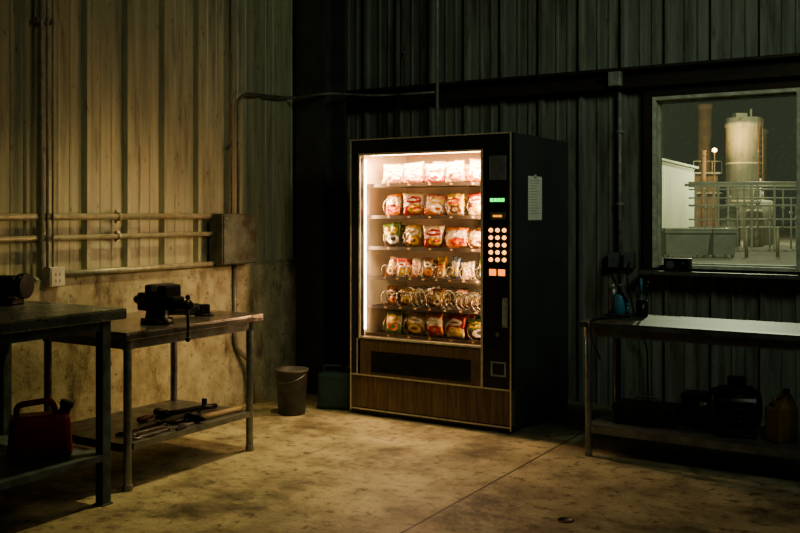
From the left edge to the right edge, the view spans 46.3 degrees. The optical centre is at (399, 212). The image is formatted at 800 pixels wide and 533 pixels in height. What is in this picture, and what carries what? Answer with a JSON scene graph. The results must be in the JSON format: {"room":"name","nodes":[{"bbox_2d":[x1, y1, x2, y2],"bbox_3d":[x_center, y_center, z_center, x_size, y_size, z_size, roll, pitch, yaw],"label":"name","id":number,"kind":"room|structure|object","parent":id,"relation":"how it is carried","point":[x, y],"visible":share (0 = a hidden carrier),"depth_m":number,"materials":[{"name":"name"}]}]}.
{"room":"industrial workshop","nodes":[
{"label":"industrial workshop","id":0,"kind":"room"},
{"bbox_2d":[0,0,348,445],"bbox_3d":[-2.534,-0.960,4.404,0.140,4.600,7.830,0,0,32],"label":"wall","id":1,"kind":"structure","parent":0,"point":[142,87],"depth_m":5.92,"materials":[{"name":"beige metal"}]},
{"bbox_2d":[32,0,44,269],"bbox_3d":[-1.983,-1.425,5.144,0.064,3.470,0.044,0,0,32],"label":"conduit","id":2,"kind":"object","parent":1,"relation":"attached to","point":[40,20],"visible":1,"depth_m":5.13,"materials":[{"name":"metal"}]},
{"bbox_2d":[43,0,49,268],"bbox_3d":[-1.963,-1.425,5.179,0.060,3.470,0.032,0,0,32],"label":"conduit","id":3,"kind":"object","parent":1,"relation":"attached to","point":[47,20],"visible":0.94,"depth_m":5.16,"materials":[{"name":"metal"}]},
{"bbox_2d":[45,0,54,266],"bbox_3d":[-1.946,-1.425,5.210,0.057,3.470,0.024,0,0,32],"label":"conduit","id":4,"kind":"object","parent":1,"relation":"attached to","point":[52,22],"visible":0.94,"depth_m":5.19,"materials":[{"name":"metal"}]},
{"bbox_2d":[41,266,64,286],"bbox_3d":[-1.929,0.355,5.211,0.081,0.110,0.100,0,0,32],"label":"wall outlet","id":5,"kind":"object","parent":1,"relation":"attached to","point":[54,276],"visible":0.98,"depth_m":5.17,"materials":[{"name":"plastic"}]},
{"bbox_2d":[0,210,212,222],"bbox_3d":[-2.244,0.022,4.736,0.054,0.080,3.700,0,0,32],"label":"conduit","id":6,"kind":"object","parent":1,"relation":"attached to","point":[117,216],"visible":1,"depth_m":5.57,"materials":[{"name":"metal"}]},
{"bbox_2d":[0,231,212,241],"bbox_3d":[-2.245,0.140,4.737,0.046,0.064,3.700,0,0,32],"label":"conduit","id":7,"kind":"object","parent":1,"relation":"attached to","point":[117,236],"visible":1,"depth_m":5.54,"materials":[{"name":"metal"}]},
{"bbox_2d":[65,261,214,276],"bbox_3d":[-1.580,0.342,5.783,0.034,0.032,1.220,0,0,32],"label":"conduit","id":8,"kind":"object","parent":1,"relation":"attached to","point":[211,263],"visible":0.84,"depth_m":5.71,"materials":[{"name":"metal"}]},
{"bbox_2d":[227,0,232,213],"bbox_3d":[-1.173,-1.577,6.484,0.033,3.165,0.028,0,0,32],"label":"conduit","id":9,"kind":"object","parent":1,"relation":"attached to","point":[230,146],"visible":1,"depth_m":6.47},
{"bbox_2d":[209,214,255,264],"bbox_3d":[-1.145,0.177,6.431,0.134,0.345,0.340,0,0,32],"label":"electrical box","id":10,"kind":"object","parent":1,"relation":"attached to","point":[232,241],"visible":0.97,"depth_m":6.33,"materials":[{"name":"metal"}]},
{"bbox_2d":[237,91,434,213],"bbox_3d":[-0.495,-0.462,6.968,1.518,0.935,0.348,0,0,-22],"label":"conduit","id":11,"kind":"object","parent":10,"relation":"attached to","point":[423,92],"visible":0.99,"depth_m":6.87,"materials":[{"name":"metal"}]},
{"bbox_2d":[435,0,438,134],"bbox_3d":[0.281,-1.710,7.078,0.027,2.900,0.028,0,0,32],"label":"conduit","id":12,"kind":"object","parent":11,"relation":"attached to","point":[436,1],"visible":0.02,"depth_m":7.07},
{"bbox_2d":[232,264,255,403],"bbox_3d":[-1.088,0.846,6.536,0.179,0.991,0.038,0,0,-39],"label":"conduit","id":13,"kind":"object","parent":1,"relation":"attached to","point":[239,351],"visible":0.64,"depth_m":6.48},
{"bbox_2d":[0,393,799,532],"bbox_3d":[0.637,1.390,2.498,7.540,0.100,7.920,0,0,32],"label":"floor","id":14,"kind":"structure","parent":0,"point":[318,470],"depth_m":4.64,"materials":[{"name":"concrete"}]},
{"bbox_2d":[0,300,126,506],"bbox_3d":[-2.033,0.890,3.912,0.870,0.900,1.520,0,0,32],"label":"workbench","id":15,"kind":"object","parent":14,"relation":"on","point":[29,320],"visible":0.82,"depth_m":4.27,"materials":[{"name":"metal"}]},
{"bbox_2d":[0,273,33,304],"bbox_3d":[-1.911,0.365,4.516,0.246,0.150,0.128,0,0,12],"label":"grinder","id":16,"kind":"object","parent":15,"relation":"on","point":[21,286],"visible":1,"depth_m":4.47,"materials":[{"name":"metal"}]},
{"bbox_2d":[7,397,74,460],"bbox_3d":[-1.636,0.975,4.269,0.288,0.260,0.152,0,0,-23],"label":"can","id":17,"kind":"object","parent":15,"relation":"on","point":[32,435],"visible":1,"depth_m":4.22,"materials":[{"name":"red plastic"}]},
{"bbox_2d":[0,434,101,490],"bbox_3d":[-2.033,1.125,3.912,0.770,0.040,1.420,0,0,32],"label":"shelf","id":18,"kind":"object","parent":15,"relation":"attached to","point":[17,472],"depth_m":4.13,"materials":[{"name":"metal"}]},
{"bbox_2d":[42,310,262,491],"bbox_3d":[-1.333,0.955,5.054,0.700,0.770,1.000,0,0,32],"label":"workbench","id":19,"kind":"object","parent":14,"relation":"on","point":[128,334],"visible":0.69,"depth_m":4.84,"materials":[{"name":"metal"}]},
{"bbox_2d":[115,419,166,435],"bbox_3d":[-1.335,1.107,4.823,0.048,0.015,0.347,0,0,27],"label":"wrench","id":20,"kind":"object","parent":19,"relation":"on","point":[158,422],"visible":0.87,"depth_m":4.84,"materials":[{"name":"metal"}]},
{"bbox_2d":[137,414,156,422],"bbox_3d":[-1.335,1.099,5.073,0.032,0.030,0.250,0,0,27],"label":"screwdriver","id":21,"kind":"object","parent":19,"relation":"on","point":[145,417],"visible":0.86,"depth_m":5.00,"materials":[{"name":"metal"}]},
{"bbox_2d":[132,423,174,435],"bbox_3d":[-1.276,1.107,4.786,0.048,0.015,0.307,0,0,32],"label":"wrench","id":22,"kind":"object","parent":19,"relation":"on","point":[163,425],"visible":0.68,"depth_m":4.79,"materials":[{"name":"metal"}]},
{"bbox_2d":[132,425,177,439],"bbox_3d":[-1.237,1.107,4.715,0.048,0.015,0.287,0,0,30],"label":"wrench","id":23,"kind":"object","parent":19,"relation":"on","point":[167,428],"visible":0.94,"depth_m":4.72,"materials":[{"name":"metal"}]},
{"bbox_2d":[71,400,249,451],"bbox_3d":[-1.333,1.135,5.054,0.630,0.040,0.930,0,0,32],"label":"shelf","id":24,"kind":"object","parent":19,"relation":"attached to","point":[83,431],"depth_m":4.93,"materials":[{"name":"metal"}]},
{"bbox_2d":[133,282,193,341],"bbox_3d":[-1.229,0.508,4.836,0.421,0.290,0.172,0,0,34],"label":"bench vise","id":25,"kind":"object","parent":19,"relation":"attached to","point":[158,299],"visible":1,"depth_m":4.79,"materials":[{"name":"metal"}]},
{"bbox_2d":[167,418,188,424],"bbox_3d":[-1.140,1.099,4.976,0.032,0.030,0.250,0,0,34],"label":"screwdriver","id":26,"kind":"object","parent":19,"relation":"on","point":[175,421],"visible":0.83,"depth_m":4.91,"materials":[{"name":"metal"}]},
{"bbox_2d":[170,422,193,430],"bbox_3d":[-1.126,1.105,4.853,0.054,0.016,0.155,0,0,27],"label":"pliers","id":27,"kind":"object","parent":19,"relation":"on","point":[183,425],"visible":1,"depth_m":4.85,"materials":[{"name":"black metal"}]},
{"bbox_2d":[153,403,216,417],"bbox_3d":[-1.171,1.091,5.195,0.364,0.047,0.145,0,0,-43],"label":"hammer","id":28,"kind":"object","parent":19,"relation":"on","point":[161,413],"visible":0.91,"depth_m":5.15,"materials":[{"name":"metal"}]},
{"bbox_2d":[163,398,206,422],"bbox_3d":[-1.161,1.072,5.059,0.026,0.084,0.328,0,0,29],"label":"bar","id":29,"kind":"object","parent":19,"relation":"on","point":[204,400],"visible":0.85,"depth_m":5.17,"materials":[{"name":"metal"}]},
{"bbox_2d":[168,303,213,315],"bbox_3d":[-1.181,0.535,5.212,0.275,0.069,0.185,0,0,-28],"label":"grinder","id":30,"kind":"object","parent":19,"relation":"on","point":[198,309],"visible":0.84,"depth_m":5.17,"materials":[{"name":"metal"}]},
{"bbox_2d":[184,406,242,422],"bbox_3d":[-0.990,1.091,5.109,0.145,0.047,0.364,0,0,37],"label":"hammer","id":31,"kind":"object","parent":19,"relation":"on","point":[193,417],"visible":1,"depth_m":5.05,"materials":[{"name":"brown wood"}]},
{"bbox_2d":[275,366,308,415],"bbox_3d":[-0.722,1.190,6.252,0.224,0.300,0.224,0,0,32],"label":"pail","id":32,"kind":"object","parent":14,"relation":"on","point":[291,380],"visible":1,"depth_m":6.17,"materials":[{"name":"metal"}]},
{"bbox_2d":[296,0,345,393],"bbox_3d":[-0.581,-0.950,7.129,0.320,4.580,0.380,0,0,32],"label":"steel column","id":33,"kind":"structure","parent":14,"relation":"on","point":[320,24],"depth_m":7.08,"materials":[{"name":"metal"}]},
{"bbox_2d":[317,364,349,409],"bbox_3d":[-0.435,1.192,6.451,0.240,0.297,0.180,0,0,12],"label":"jerry can","id":34,"kind":"object","parent":14,"relation":"on","point":[333,385],"visible":0.88,"depth_m":6.37,"materials":[{"name":"teal plastic"}]},
{"bbox_2d":[350,132,567,431],"bbox_3d":[0.406,0.425,6.341,1.181,1.830,0.942,0,0,32],"label":"vending machine","id":35,"kind":"object","parent":14,"relation":"on","point":[508,379],"visible":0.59,"depth_m":6.04,"materials":[{"name":"black paint"}]},
{"bbox_2d":[386,256,396,276],"bbox_3d":[-0.054,0.361,6.295,0.098,0.144,0.048,0,0,33],"label":"bar","id":36,"kind":"object","parent":35,"relation":"on","point":[393,260],"visible":0.97,"depth_m":6.28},
{"bbox_2d":[381,164,403,183],"bbox_3d":[-0.042,-0.261,6.292,0.164,0.143,0.089,0,0,20],"label":"snack bag","id":37,"kind":"object","parent":35,"relation":"on","point":[392,174],"visible":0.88,"depth_m":6.27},
{"bbox_2d":[383,222,402,246],"bbox_3d":[-0.049,0.148,6.285,0.158,0.180,0.088,0,0,15],"label":"snack bag","id":38,"kind":"object","parent":35,"relation":"on","point":[393,236],"visible":0.98,"depth_m":6.25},
{"bbox_2d":[387,286,398,304],"bbox_3d":[-0.047,0.558,6.329,0.055,0.128,0.091,0,0,-36],"label":"snack packet","id":39,"kind":"object","parent":35,"relation":"on","point":[391,295],"visible":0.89,"depth_m":6.31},
{"bbox_2d":[385,193,401,214],"bbox_3d":[-0.043,-0.054,6.293,0.149,0.165,0.096,0,0,30],"label":"snack bag","id":40,"kind":"object","parent":35,"relation":"on","point":[393,205],"visible":0.96,"depth_m":6.26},
{"bbox_2d":[385,310,403,333],"bbox_3d":[-0.037,0.733,6.288,0.157,0.156,0.088,0,0,38],"label":"snack bag","id":41,"kind":"object","parent":35,"relation":"on","point":[394,322],"visible":1,"depth_m":6.25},
{"bbox_2d":[397,258,406,276],"bbox_3d":[0.014,0.364,6.239,0.071,0.126,0.044,0,0,-5],"label":"bar","id":42,"kind":"object","parent":35,"relation":"on","point":[401,271],"visible":1,"depth_m":6.23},
{"bbox_2d":[397,224,407,246],"bbox_3d":[0.003,0.153,6.344,0.175,0.162,0.087,0,0,27],"label":"snack bag","id":43,"kind":"object","parent":35,"relation":"on","point":[403,228],"visible":0.17,"depth_m":6.31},
{"bbox_2d":[400,288,412,305],"bbox_3d":[0.045,0.562,6.263,0.096,0.122,0.051,0,0,40],"label":"snack packet","id":44,"kind":"object","parent":35,"relation":"on","point":[405,297],"visible":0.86,"depth_m":6.25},
{"bbox_2d":[403,161,424,182],"bbox_3d":[0.090,-0.264,6.213,0.153,0.159,0.095,0,0,12],"label":"snack bag","id":45,"kind":"object","parent":35,"relation":"on","point":[412,174],"visible":0.95,"depth_m":6.18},
{"bbox_2d":[405,224,422,246],"bbox_3d":[0.092,0.153,6.199,0.084,0.164,0.169,0,0,-40],"label":"snack bag","id":46,"kind":"object","parent":35,"relation":"on","point":[414,237],"visible":0.97,"depth_m":6.17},
{"bbox_2d":[403,192,425,214],"bbox_3d":[0.095,-0.057,6.197,0.170,0.162,0.086,0,0,18],"label":"snack bag","id":47,"kind":"object","parent":35,"relation":"on","point":[414,205],"visible":0.95,"depth_m":6.18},
{"bbox_2d":[405,312,426,335],"bbox_3d":[0.105,0.737,6.198,0.094,0.152,0.165,0,0,-42],"label":"snack bag","id":48,"kind":"object","parent":35,"relation":"on","point":[415,324],"visible":0.97,"depth_m":6.17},
{"bbox_2d":[411,258,421,277],"bbox_3d":[0.108,0.362,6.192,0.067,0.129,0.048,0,0,33],"label":"bar","id":49,"kind":"object","parent":35,"relation":"on","point":[417,261],"visible":0.96,"depth_m":6.18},
{"bbox_2d":[365,330,480,344],"bbox_3d":[0.296,0.808,6.306,0.920,0.036,0.538,0,0,32],"label":"tray","id":50,"kind":"object","parent":35,"relation":"on","point":[381,333],"depth_m":6.11,"materials":[{"name":"metal"}]},
{"bbox_2d":[366,299,480,314],"bbox_3d":[0.296,0.620,6.306,0.920,0.036,0.538,0,0,32],"label":"tray","id":51,"kind":"object","parent":35,"relation":"on","point":[448,306],"depth_m":6.15,"materials":[{"name":"metal"}]},
{"bbox_2d":[366,272,480,283],"bbox_3d":[0.296,0.426,6.306,0.920,0.036,0.538,0,0,32],"label":"tray","id":52,"kind":"object","parent":35,"relation":"on","point":[370,276],"depth_m":6.13,"materials":[{"name":"metal"}]},
{"bbox_2d":[366,244,480,251],"bbox_3d":[0.296,0.228,6.306,0.920,0.036,0.538,0,0,32],"label":"tray","id":53,"kind":"object","parent":35,"relation":"on","point":[369,247],"depth_m":6.15,"materials":[{"name":"metal"}]},
{"bbox_2d":[366,213,480,218],"bbox_3d":[0.296,0.020,6.306,0.920,0.036,0.538,0,0,32],"label":"tray","id":54,"kind":"object","parent":35,"relation":"on","point":[368,215],"depth_m":6.10,"materials":[{"name":"metal"}]},
{"bbox_2d":[366,180,480,187],"bbox_3d":[0.296,-0.192,6.306,0.920,0.036,0.538,0,0,32],"label":"tray","id":55,"kind":"object","parent":35,"relation":"on","point":[369,183],"depth_m":6.20,"materials":[{"name":"metal"}]},
{"bbox_2d":[423,258,432,277],"bbox_3d":[0.185,0.360,6.139,0.070,0.133,0.043,0,0,17],"label":"bar","id":56,"kind":"object","parent":35,"relation":"on","point":[428,262],"visible":0.98,"depth_m":6.12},
{"bbox_2d":[423,225,445,247],"bbox_3d":[0.223,0.154,6.115,0.157,0.155,0.081,0,0,13],"label":"snack bag","id":57,"kind":"object","parent":35,"relation":"on","point":[433,238],"visible":1,"depth_m":6.10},
{"bbox_2d":[426,313,443,336],"bbox_3d":[0.227,0.733,6.117,0.086,0.171,0.174,0,0,-43],"label":"snack bag","id":58,"kind":"object","parent":35,"relation":"on","point":[434,326],"visible":1,"depth_m":6.08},
{"bbox_2d":[425,163,444,182],"bbox_3d":[0.232,-0.258,6.112,0.150,0.133,0.082,0,0,29],"label":"snack bag","id":59,"kind":"object","parent":35,"relation":"on","point":[435,172],"visible":0.92,"depth_m":6.08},
{"bbox_2d":[424,193,447,214],"bbox_3d":[0.239,-0.051,6.120,0.136,0.158,0.106,0,0,39],"label":"snack bag","id":60,"kind":"object","parent":35,"relation":"on","point":[434,205],"visible":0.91,"depth_m":6.10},
{"bbox_2d":[431,288,442,307],"bbox_3d":[0.243,0.557,6.141,0.096,0.130,0.048,0,0,37],"label":"snack packet","id":61,"kind":"object","parent":35,"relation":"on","point":[435,298],"visible":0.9,"depth_m":6.13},
{"bbox_2d":[429,312,451,334],"bbox_3d":[0.264,0.732,6.170,0.159,0.153,0.084,0,0,12],"label":"snack bag","id":62,"kind":"object","parent":35,"relation":"on","point":[445,315],"visible":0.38,"depth_m":6.14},
{"bbox_2d":[437,261,445,278],"bbox_3d":[0.269,0.369,6.095,0.068,0.120,0.057,0,0,27],"label":"bar","id":63,"kind":"object","parent":35,"relation":"on","point":[441,271],"visible":0.97,"depth_m":6.08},
{"bbox_2d":[444,159,465,181],"bbox_3d":[0.354,-0.264,6.036,0.158,0.162,0.088,0,0,15],"label":"snack bag","id":64,"kind":"object","parent":35,"relation":"on","point":[454,173],"visible":0.94,"depth_m":6.01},
{"bbox_2d":[451,256,459,278],"bbox_3d":[0.357,0.353,6.024,0.082,0.153,0.041,0,0,36],"label":"bar","id":65,"kind":"object","parent":35,"relation":"on","point":[456,261],"visible":1,"depth_m":6.01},
{"bbox_2d":[447,193,464,215],"bbox_3d":[0.357,-0.054,6.025,0.089,0.149,0.154,2,-2,-43],"label":"snack bag","id":66,"kind":"object","parent":35,"relation":"on","point":[456,205],"visible":0.95,"depth_m":5.99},
{"bbox_2d":[445,226,468,247],"bbox_3d":[0.367,0.159,6.040,0.165,0.144,0.083,0,0,20],"label":"snack bag","id":67,"kind":"object","parent":35,"relation":"on","point":[455,238],"visible":0.97,"depth_m":6.01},
{"bbox_2d":[447,314,466,338],"bbox_3d":[0.363,0.732,6.032,0.089,0.154,0.163,0,0,-37],"label":"snack bag","id":68,"kind":"object","parent":35,"relation":"on","point":[456,329],"visible":1,"depth_m":6.00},
{"bbox_2d":[455,289,466,306],"bbox_3d":[0.404,0.563,6.188,0.055,0.119,0.101,0,0,-20],"label":"snack packet","id":69,"kind":"object","parent":35,"relation":"on","point":[463,291],"visible":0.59,"depth_m":6.17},
{"bbox_2d":[453,313,474,336],"bbox_3d":[0.410,0.727,6.085,0.165,0.176,0.086,0,0,13],"label":"snack bag","id":70,"kind":"object","parent":35,"relation":"on","point":[469,316],"visible":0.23,"depth_m":6.07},
{"bbox_2d":[460,261,472,279],"bbox_3d":[0.426,0.371,5.987,0.071,0.121,0.054,0,0,-12],"label":"bar","id":71,"kind":"object","parent":35,"relation":"on","point":[467,274],"visible":0.97,"depth_m":5.97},
{"bbox_2d":[466,317,480,340],"bbox_3d":[0.499,0.740,5.959,0.178,0.156,0.084,0,0,19],"label":"snack bag","id":72,"kind":"object","parent":35,"relation":"on","point":[474,330],"visible":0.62,"depth_m":5.94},
{"bbox_2d":[466,158,480,181],"bbox_3d":[0.506,-0.267,5.949,0.164,0.165,0.090,0,0,20],"label":"snack bag","id":73,"kind":"object","parent":35,"relation":"on","point":[474,175],"visible":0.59,"depth_m":5.93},
{"bbox_2d":[467,192,480,215],"bbox_3d":[0.498,-0.054,5.951,0.159,0.165,0.087,0,0,17],"label":"snack bag","id":74,"kind":"object","parent":35,"relation":"on","point":[475,203],"visible":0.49,"depth_m":5.94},
{"bbox_2d":[467,229,480,248],"bbox_3d":[0.503,0.165,5.959,0.165,0.132,0.083,0,0,30],"label":"snack bag","id":75,"kind":"object","parent":35,"relation":"on","point":[474,240],"visible":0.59,"depth_m":5.94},
{"bbox_2d":[528,174,541,219],"bbox_3d":[0.859,-0.100,5.947,0.002,0.290,0.215,0,0,32],"label":"paper notice","id":76,"kind":"object","parent":35,"relation":"attached to","point":[534,182],"visible":1,"depth_m":5.94,"materials":[{"name":"paper"}]},
{"bbox_2d":[557,517,573,522],"bbox_3d":[0.721,1.338,4.080,0.072,0.004,0.072,0,0,32],"label":"cap","id":77,"kind":"object","parent":14,"relation":"on","point":[561,519],"visible":1,"depth_m":4.07,"materials":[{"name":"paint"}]},
{"bbox_2d":[626,263,648,399],"bbox_3d":[1.606,0.834,6.326,0.146,0.993,0.069,0,0,17],"label":"cable","id":78,"kind":"object","parent":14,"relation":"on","point":[628,263],"visible":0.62,"depth_m":6.32,"materials":[{"name":"black rubber"}]},
{"bbox_2d":[577,313,799,459],"bbox_3d":[1.667,0.969,5.059,1.280,0.742,0.560,0,0,32],"label":"workbench","id":79,"kind":"object","parent":14,"relation":"on","point":[694,330],"visible":0.7,"depth_m":4.97,"materials":[{"name":"metal"}]},
{"bbox_2d":[588,316,621,358],"bbox_3d":[1.139,0.688,5.205,0.083,0.210,0.317,0,0,35],"label":"cable","id":80,"kind":"object","parent":79,"relation":"on","point":[611,317],"visible":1,"depth_m":5.10,"materials":[{"name":"black rubber"}]},
{"bbox_2d":[608,284,616,313],"bbox_3d":[1.262,0.510,5.544,0.058,0.176,0.058,0,0,32],"label":"spray can","id":81,"kind":"object","parent":79,"relation":"on","point":[612,290],"visible":0.7,"depth_m":5.52,"materials":[{"name":"metal"}]},
{"bbox_2d":[609,275,629,317],"bbox_3d":[1.266,0.476,5.390,0.111,0.243,0.111,0,0,7],"label":"spray bottle","id":82,"kind":"object","parent":79,"relation":"on","point":[621,306],"visible":0.98,"depth_m":5.37,"materials":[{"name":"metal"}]},
{"bbox_2d":[635,278,648,316],"bbox_3d":[1.405,0.488,5.438,0.074,0.221,0.077,0,0,-22],"label":"cup","id":83,"kind":"object","parent":79,"relation":"on","point":[641,305],"visible":1,"depth_m":5.41,"materials":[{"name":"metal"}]},
{"bbox_2d":[612,395,680,428],"bbox_3d":[1.376,1.094,5.215,0.350,0.152,0.190,0,0,27],"label":"toolbox","id":84,"kind":"object","parent":79,"relation":"on","point":[660,414],"visible":0.98,"depth_m":5.15,"materials":[{"name":"black metal"}]},
{"bbox_2d":[591,410,799,459],"bbox_3d":[1.667,1.190,5.059,1.220,0.040,0.500,0,0,32],"label":"shelf","id":85,"kind":"object","parent":79,"relation":"attached to","point":[695,436],"depth_m":4.92,"materials":[{"name":"metal"}]},
{"bbox_2d":[681,389,716,427],"bbox_3d":[1.660,1.074,5.181,0.176,0.192,0.146,0,0,32],"label":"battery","id":86,"kind":"object","parent":79,"relation":"on","point":[692,413],"visible":0.69,"depth_m":5.13,"materials":[{"name":"black plastic"}]},
{"bbox_2d":[700,375,762,438],"bbox_3d":[1.750,1.018,4.953,0.310,0.305,0.216,0,0,17],"label":"motor","id":87,"kind":"object","parent":79,"relation":"on","point":[736,405],"visible":1,"depth_m":4.88,"materials":[{"name":"metal"}]},
{"bbox_2d":[765,388,797,443],"bbox_3d":[1.959,1.039,4.808,0.140,0.262,0.100,0,0,-28],"label":"jug","id":88,"kind":"object","parent":79,"relation":"on","point":[781,414],"visible":1,"depth_m":4.77,"materials":[{"name":"orange plastic"}]},
{"bbox_2d":[346,0,799,425],"bbox_3d":[2.687,-0.960,5.816,7.540,4.600,0.120,0,0,32],"label":"wall","id":89,"kind":"structure","parent":0,"point":[479,39],"depth_m":6.59,"materials":[{"name":"grey metal"}]},
{"bbox_2d":[346,53,799,108],"bbox_3d":[2.691,-0.920,5.690,7.400,0.140,0.090,0,0,32],"label":"steel beam","id":90,"kind":"structure","parent":89,"relation":"attached to","point":[778,66],"depth_m":6.53,"materials":[{"name":"metal"}]},
{"bbox_2d":[607,252,619,267],"bbox_3d":[1.475,0.325,6.461,0.076,0.110,0.055,0,0,32],"label":"wall outlet","id":91,"kind":"object","parent":89,"relation":"attached to","point":[613,258],"visible":1,"depth_m":6.44,"materials":[{"name":"grey plastic"}]},
{"bbox_2d":[608,71,622,86],"bbox_3d":[1.462,-0.910,6.364,0.090,0.100,0.055,0,0,32],"label":"junction box","id":92,"kind":"object","parent":89,"relation":"attached to","point":[615,79],"visible":1,"depth_m":6.34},
{"bbox_2d":[616,91,624,251],"bbox_3d":[1.514,-0.285,6.448,0.056,1.110,0.041,0,0,32],"label":"conduit","id":93,"kind":"object","parent":89,"relation":"attached to","point":[619,131],"visible":1,"depth_m":6.43,"materials":[{"name":"metal"}]},
{"bbox_2d":[623,252,635,268],"bbox_3d":[1.569,0.325,6.403,0.076,0.110,0.055,0,0,32],"label":"wall outlet","id":94,"kind":"object","parent":89,"relation":"attached to","point":[628,257],"visible":1,"depth_m":6.38,"materials":[{"name":"grey plastic"}]},
{"bbox_2d":[637,269,799,279],"bbox_3d":[2.074,0.396,6.030,1.062,0.028,0.160,0,0,32],"label":"windowsill","id":95,"kind":"structure","parent":89,"relation":"attached to","point":[781,276],"depth_m":5.97,"materials":[{"name":"metal"}]},
{"bbox_2d":[664,258,691,271],"bbox_3d":[1.824,0.340,6.150,0.170,0.085,0.078,0,0,32],"label":"radio","id":96,"kind":"object","parent":95,"relation":"on","point":[670,264],"visible":1,"depth_m":6.12,"materials":[{"name":"black plastic"}]},
{"bbox_2d":[644,79,799,268],"bbox_3d":[2.108,-0.228,6.087,1.050,1.218,0.028,0,0,32],"label":"trim","id":97,"kind":"structure","parent":89,"relation":"attached to","point":[790,83],"depth_m":6.32,"materials":[{"name":"paint"}]},
{"bbox_2d":[652,87,799,271],"bbox_3d":[2.133,-0.206,6.125,0.930,1.150,0.155,0,0,32],"label":"window","id":98,"kind":"structure","parent":89,"relation":"in","point":[657,102],"depth_m":6.16,"materials":[{"name":"paint"}]},
{"label":"outside","id":99,"kind":"structure","parent":0,"visible":0},
{"bbox_2d":[662,223,795,265],"bbox_3d":[35.863,1.360,58.068,120.000,0.001,123.500,0,0,32],"label":"ground","id":100,"kind":"structure","parent":99,"point":[759,255],"depth_m":29.94,"materials":[{"name":"concrete"}]},
{"bbox_2d":[662,158,698,227],"bbox_3d":[12.925,-0.765,48.000,2.750,4.210,6.400,0,0,0],"label":"shed","id":101,"kind":"object","parent":100,"relation":"on","point":[676,212],"visible":0.26,"depth_m":45.00,"materials":[{"name":"white"}]},
{"bbox_2d":[662,228,711,256],"bbox_3d":[8.680,0.910,28.690,1.410,0.880,1.060,0,0,0],"label":"waste bin","id":102,"kind":"object","parent":100,"relation":"on","point":[675,241],"visible":0.93,"depth_m":28.25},
{"bbox_2d":[701,150,705,226],"bbox_3d":[15.900,-0.970,49.000,0.276,4.620,0.276,0,0,32],"label":"exhaust stack","id":103,"kind":"object","parent":100,"relation":"on","point":[703,152],"visible":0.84,"depth_m":48.89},
{"bbox_2d":[697,104,711,171],"bbox_3d":[17.900,-2.520,55.000,0.920,7.720,0.920,0,0,32],"label":"exhaust stack","id":104,"kind":"object","parent":100,"relation":"on","point":[704,111],"visible":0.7,"depth_m":54.68,"materials":[{"name":"metal"}]},
{"bbox_2d":[693,161,721,226],"bbox_3d":[17.000,-0.773,52.445,1.612,4.226,1.510,0,0,0],"label":"tower","id":105,"kind":"structure","parent":100,"relation":"on","point":[697,175],"depth_m":51.99,"materials":[{"name":"metal"}]},
{"bbox_2d":[712,148,716,226],"bbox_3d":[16.900,-1.080,50.300,0.260,4.840,0.260,0,0,0],"label":"lamp","id":106,"kind":"object","parent":100,"relation":"on","point":[714,150],"visible":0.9,"depth_m":50.26,"materials":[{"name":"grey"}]},
{"bbox_2d":[706,228,737,256],"bbox_3d":[9.800,0.910,28.690,0.760,0.880,1.060,0,0,0],"label":"waste bin","id":107,"kind":"object","parent":100,"relation":"on","point":[722,241],"visible":0.87,"depth_m":28.25,"materials":[{"name":"metal"}]},
{"bbox_2d":[720,187,740,245],"bbox_3d":[13.400,0.040,37.980,0.800,2.600,0.840,0,0,0],"label":"storage tank","id":108,"kind":"object","parent":100,"relation":"on","point":[723,210],"visible":0.34,"depth_m":37.67,"materials":[{"name":"metal"}]},
{"bbox_2d":[684,182,795,248],"bbox_3d":[13.600,0.084,35.210,5.600,2.512,0.680,0,0,0],"label":"rack","id":109,"kind":"object","parent":100,"relation":"on","point":[695,185],"visible":0.93,"depth_m":34.97,"materials":[{"name":"metal"}]},
{"bbox_2d":[724,109,762,237],"bbox_3d":[18.350,-2.110,50.000,1.940,6.900,1.940,0,0,0],"label":"silo","id":110,"kind":"object","parent":100,"relation":"on","point":[744,134],"visible":0.7,"depth_m":49.21,"materials":[{"name":"painted metal"},{"name":"steel"}]},
{"bbox_2d":[745,227,747,256],"bbox_3d":[10.550,0.890,28.500,0.100,0.900,0.100,0,0,32],"label":"bollard","id":111,"kind":"object","parent":100,"relation":"on","point":[746,228],"visible":1,"depth_m":28.46,"materials":[{"name":"metal"}]},
{"bbox_2d":[745,187,763,245],"bbox_3d":[14.400,0.140,37.980,0.720,2.400,0.760,0,0,0],"label":"storage tank","id":112,"kind":"object","parent":100,"relation":"on","point":[758,233],"visible":0.63,"depth_m":37.67,"materials":[{"name":"metal"}]},
{"bbox_2d":[753,187,755,245],"bbox_3d":[14.299,0.140,37.822,0.096,2.400,0.506,0,0,30],"label":"pipe","id":113,"kind":"object","parent":112,"relation":"attached to","point":[754,201],"depth_m":37.65,"materials":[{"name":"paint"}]},
{"bbox_2d":[756,178,772,244],"bbox_3d":[15.500,-0.060,39.980,0.900,2.800,0.940,0,0,0],"label":"storage tank","id":114,"kind":"object","parent":100,"relation":"on","point":[765,209],"visible":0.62,"depth_m":39.56,"materials":[{"name":"metal"}]},
{"bbox_2d":[759,178,763,208],"bbox_3d":[15.372,-0.060,39.777,0.097,2.800,0.612,0,0,30],"label":"pipe","id":115,"kind":"object","parent":114,"relation":"attached to","point":[761,201],"depth_m":39.55,"materials":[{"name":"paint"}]},
{"bbox_2d":[763,128,768,199],"bbox_3d":[22.100,-1.960,58.000,1.400,6.600,1.400,0,0,0],"label":"ladder","id":116,"kind":"object","parent":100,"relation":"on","point":[765,131],"visible":0.13,"depth_m":57.44,"materials":[{"name":"metal"}]},
{"bbox_2d":[776,227,778,256],"bbox_3d":[11.500,0.890,28.500,0.100,0.900,0.100,0,0,32],"label":"bollard","id":117,"kind":"object","parent":100,"relation":"on","point":[777,228],"visible":1,"depth_m":28.46,"materials":[{"name":"metal"}]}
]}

